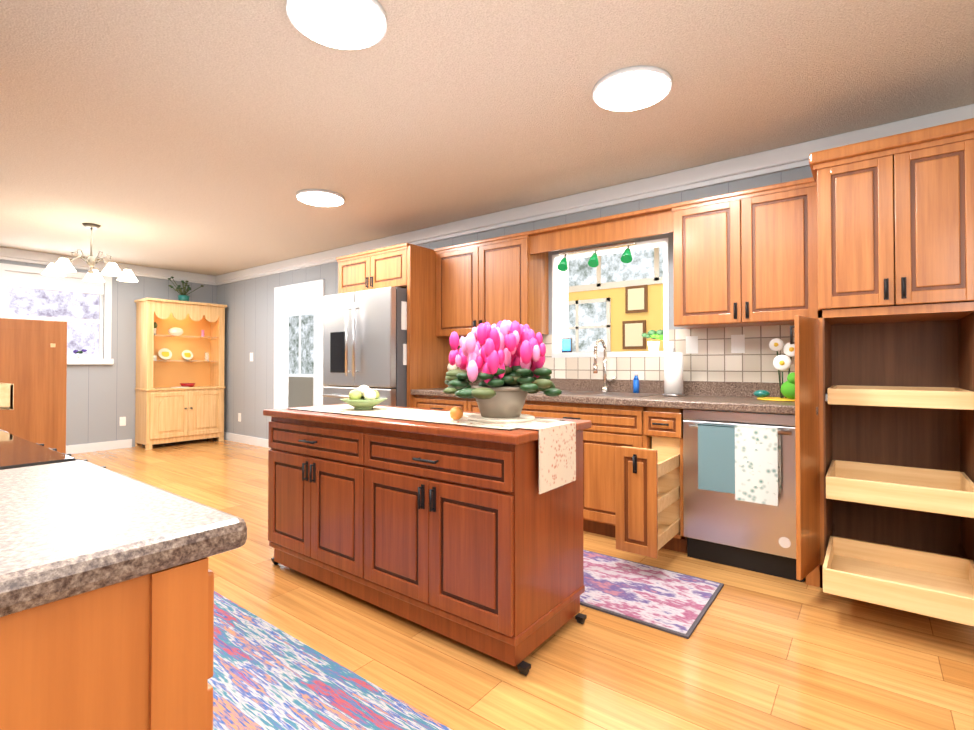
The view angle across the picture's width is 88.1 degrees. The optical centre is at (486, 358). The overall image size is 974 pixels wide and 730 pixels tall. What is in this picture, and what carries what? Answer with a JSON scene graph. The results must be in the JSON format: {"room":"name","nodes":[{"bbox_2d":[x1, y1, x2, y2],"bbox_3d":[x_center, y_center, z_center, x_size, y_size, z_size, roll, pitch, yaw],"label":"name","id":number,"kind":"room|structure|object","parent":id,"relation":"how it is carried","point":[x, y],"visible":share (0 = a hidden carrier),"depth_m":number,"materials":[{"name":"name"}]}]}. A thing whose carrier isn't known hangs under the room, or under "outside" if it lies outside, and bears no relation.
{"room":"kitchen","nodes":[
{"label":"kitchen","id":0,"kind":"room"},
{"bbox_2d":[0,259,216,446],"bbox_3d":[-5.455,-0.039,6.142,0.120,2.480,4.110,-1,-1,37],"label":"wall","id":1,"kind":"structure","parent":0,"point":[100,400],"depth_m":6.71,"materials":[{"name":"grey paint"}]},
{"bbox_2d":[73,349,86,358],"bbox_3d":[-5.190,-0.056,6.418,0.069,0.122,0.136,-1,-1,37],"label":"potted plant","id":2,"kind":"object","parent":1,"relation":"on","point":[80,352],"depth_m":6.41,"materials":[{"name":"white plant"}]},
{"bbox_2d":[119,417,125,425],"bbox_3d":[-4.894,0.849,6.761,0.006,0.120,0.070,-1,-1,37],"label":"electrical outlet plate","id":3,"kind":"object","parent":1,"relation":"attached to","point":[122,421],"depth_m":6.76,"materials":[{"name":"white plastic"}]},
{"bbox_2d":[0,0,973,275],"bbox_3d":[-1.472,-1.345,3.202,10.200,0.060,4.390,-1,-1,37],"label":"ceiling","id":4,"kind":"structure","parent":0,"point":[204,136],"depth_m":2.63,"materials":[{"name":"white paint"}]},
{"bbox_2d":[42,223,137,281],"bbox_3d":[-3.819,-1.041,4.900,0.746,0.504,0.725,-1,-1,37],"label":"chandelier","id":5,"kind":"object","parent":4,"relation":"hanging from","point":[60,266],"visible":1,"depth_m":4.84,"materials":[{"name":"white glass"}]},
{"bbox_2d":[296,189,344,206],"bbox_3d":[-1.342,-1.291,4.064,0.374,0.026,0.374,-1,-1,37],"label":"ceiling light","id":6,"kind":"object","parent":4,"relation":"attached to","point":[321,197],"visible":1,"depth_m":4.01,"materials":[{"name":"white"}]},
{"bbox_2d":[286,0,386,49],"bbox_3d":[-0.578,-1.317,1.949,0.374,0.026,0.374,-1,-1,37],"label":"ceiling light","id":7,"kind":"object","parent":4,"relation":"attached to","point":[349,24],"visible":0.98,"depth_m":1.95,"materials":[{"name":"white glass"}]},
{"bbox_2d":[593,65,671,110],"bbox_3d":[0.708,-1.311,2.465,0.374,0.026,0.374,-1,-1,37],"label":"ceiling light","id":8,"kind":"object","parent":4,"relation":"attached to","point":[631,88],"visible":0.98,"depth_m":2.42,"materials":[{"name":"white"}]},
{"bbox_2d":[217,166,812,438],"bbox_3d":[-0.227,-0.055,4.821,10.040,2.480,0.120,-1,-1,37],"label":"wall","id":9,"kind":"structure","parent":0,"point":[248,383],"depth_m":6.84,"materials":[{"name":"grey paint"}]},
{"bbox_2d":[0,104,973,453],"bbox_3d":[-1.450,-0.075,3.264,9.861,2.480,4.140,-1,-1,37],"label":"trim","id":10,"kind":"structure","parent":9,"relation":"attached to","point":[786,158],"depth_m":4.72,"materials":[{"name":"white"}]},
{"bbox_2d":[562,338,571,351],"bbox_3d":[0.654,-0.105,4.121,0.090,0.117,0.018,-1,-1,37],"label":"framed picture","id":11,"kind":"object","parent":9,"relation":"on","point":[566,344],"visible":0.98,"depth_m":4.11,"materials":[{"name":"blue glass"}]},
{"bbox_2d":[641,329,663,350],"bbox_3d":[1.232,-0.131,3.712,0.163,0.158,0.101,-1,-1,37],"label":"potted plant","id":12,"kind":"object","parent":9,"relation":"on","point":[654,334],"visible":0.96,"depth_m":3.69,"materials":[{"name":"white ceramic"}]},
{"bbox_2d":[71,438,973,729],"bbox_3d":[-0.563,1.209,4.364,10.200,0.060,7.390,-1,-1,37],"label":"floor","id":13,"kind":"structure","parent":0,"point":[755,650],"depth_m":1.96,"materials":[{"name":"brown wood"}]},
{"bbox_2d":[0,318,246,729],"bbox_3d":[-1.512,0.045,1.425,2.772,2.194,1.132,-1,-1,37],"label":"kitchen counter","id":14,"kind":"object","parent":13,"relation":"on","point":[106,599],"visible":1,"depth_m":0.62,"materials":[{"name":"wood"}]},
{"bbox_2d":[134,298,226,449],"bbox_3d":[-4.325,0.211,7.146,0.445,2.005,1.050,-1,-1,37],"label":"hutch","id":15,"kind":"object","parent":13,"relation":"on","point":[165,412],"visible":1,"depth_m":7.10,"materials":[{"name":"brown wood"}]},
{"bbox_2d":[154,322,157,334],"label":"figurine","id":16,"kind":"object","parent":15,"relation":"in","point":[155,324],"depth_m":6.87,"materials":[{"name":"beige ceramic"}]},
{"bbox_2d":[154,348,171,359],"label":"plate","id":17,"kind":"object","parent":15,"relation":"in","point":[164,354],"depth_m":7.08,"materials":[{"name":"beige ceramic"}]},
{"bbox_2d":[168,327,182,335],"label":"plate","id":18,"kind":"object","parent":15,"relation":"in","point":[175,331],"depth_m":7.05,"materials":[{"name":"beige ceramic"}]},
{"bbox_2d":[171,383,195,387],"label":"plate","id":19,"kind":"object","parent":15,"relation":"in","point":[184,385],"depth_m":7.14,"materials":[{"name":"red ceramic"}]},
{"bbox_2d":[168,277,203,300],"bbox_3d":[-4.294,-0.969,7.199,0.210,0.354,0.472,-1,-1,37],"label":"potted plant","id":20,"kind":"object","parent":15,"relation":"on","point":[183,296],"visible":1,"depth_m":7.14,"materials":[{"name":"teal plant"}]},
{"bbox_2d":[181,350,192,359],"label":"plate","id":21,"kind":"object","parent":15,"relation":"in","point":[187,355],"depth_m":7.32,"materials":[{"name":"beige ceramic"}]},
{"bbox_2d":[208,591,451,729],"bbox_3d":[-0.804,1.139,1.613,2.950,0.010,0.720,-1,-1,37],"label":"runner rug","id":22,"kind":"object","parent":13,"relation":"on","point":[267,675],"visible":0.5,"depth_m":1.72,"materials":[{"name":"multicoloured fabric"}]},
{"bbox_2d":[322,287,406,406],"bbox_3d":[-0.960,0.296,4.713,0.939,1.775,0.812,-1,-1,37],"label":"fridge","id":23,"kind":"object","parent":13,"relation":"on","point":[364,337],"visible":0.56,"depth_m":4.35,"materials":[{"name":"grey metal"}]},
{"bbox_2d":[263,403,591,675],"bbox_3d":[-0.392,0.714,2.510,1.706,0.882,0.622,-1,-1,37],"label":"kitchen island","id":24,"kind":"object","parent":13,"relation":"on","point":[464,531],"visible":1,"depth_m":2.08,"materials":[{"name":"brown wood"}]},
{"bbox_2d":[340,385,386,409],"bbox_3d":[-0.660,0.208,2.696,0.250,0.131,0.250,-1,-1,37],"label":"fruit bowl","id":25,"kind":"object","parent":24,"relation":"on","point":[364,397],"visible":1,"depth_m":2.65,"materials":[{"name":"green ceramic"}]},
{"bbox_2d":[450,407,462,419],"bbox_3d":[-0.132,0.238,2.168,0.060,0.057,0.060,-1,-1,37],"label":"fruit","id":26,"kind":"object","parent":24,"relation":"on","point":[456,413],"visible":0.98,"depth_m":2.15,"materials":[{"name":"orange food"}]},
{"bbox_2d":[443,320,561,422],"bbox_3d":[0.074,0.047,2.219,0.528,0.442,0.550,-1,-1,37],"label":"potted plant","id":27,"kind":"object","parent":24,"relation":"on","point":[505,362],"visible":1,"depth_m":2.12,"materials":[{"name":"pink plant"}]},
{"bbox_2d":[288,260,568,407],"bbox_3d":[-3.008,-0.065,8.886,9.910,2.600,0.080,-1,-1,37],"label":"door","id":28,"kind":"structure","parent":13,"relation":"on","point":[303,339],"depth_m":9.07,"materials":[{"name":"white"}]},
{"bbox_2d":[580,549,723,638],"bbox_3d":[0.640,1.151,2.593,0.940,0.011,0.630,-1,-1,37],"label":"area rug","id":29,"kind":"object","parent":13,"relation":"on","point":[672,602],"visible":0.64,"depth_m":2.44,"materials":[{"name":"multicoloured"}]},
{"bbox_2d":[336,118,973,625],"bbox_3d":[0.437,0.072,3.567,4.597,2.195,1.066,-1,-1,37],"label":"kitchen cabinets","id":30,"kind":"object","parent":13,"relation":"on","point":[848,272],"depth_m":2.77,"materials":[{"name":"brown wood"}]},
{"bbox_2d":[447,363,456,370],"bbox_3d":[-0.296,0.102,4.381,0.126,0.321,0.126,-1,-1,37],"label":"rabbit figurine","id":31,"kind":"object","parent":30,"relation":"on","point":[450,367],"visible":0.06,"depth_m":4.34,"materials":[{"name":"beige ceramic"}]},
{"bbox_2d":[633,372,638,392],"bbox_3d":[1.089,0.179,3.673,0.042,0.155,0.042,-1,-1,37],"label":"soap bottle","id":32,"kind":"object","parent":30,"relation":"on","point":[636,384],"visible":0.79,"depth_m":3.66,"materials":[{"name":"blue plastic"}]},
{"bbox_2d":[663,348,684,396],"bbox_3d":[1.253,0.093,3.378,0.140,0.320,0.140,-1,-1,37],"label":"paper towel roll","id":33,"kind":"object","parent":30,"relation":"on","point":[673,372],"visible":0.98,"depth_m":3.33,"materials":[{"name":"white paper"}]},
{"bbox_2d":[753,338,794,400],"bbox_3d":[1.747,0.063,3.002,0.273,0.370,0.260,-1,-1,37],"label":"flower arrangement","id":34,"kind":"object","parent":30,"relation":"on","point":[782,363],"visible":0.79,"depth_m":3.00,"materials":[{"name":"white plant"}]},
{"bbox_2d":[568,247,663,351],"bbox_3d":[1.613,-0.312,5.095,6.400,3.000,2.520,-1,-1,37],"label":"exterior sunroom","id":35,"kind":"object","parent":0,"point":[615,303],"visible":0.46,"depth_m":6.55,"materials":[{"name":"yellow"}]},
{"label":"outside","id":36,"kind":"structure","parent":0,"visible":0},
{"bbox_2d":[8,287,98,354],"bbox_3d":[-5.717,-0.544,6.531,0.001,2.300,2.560,-1,-1,37],"label":"window","id":37,"kind":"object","parent":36,"point":[40,302],"visible":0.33,"depth_m":6.71,"materials":[{"name":"white"}]}
]}

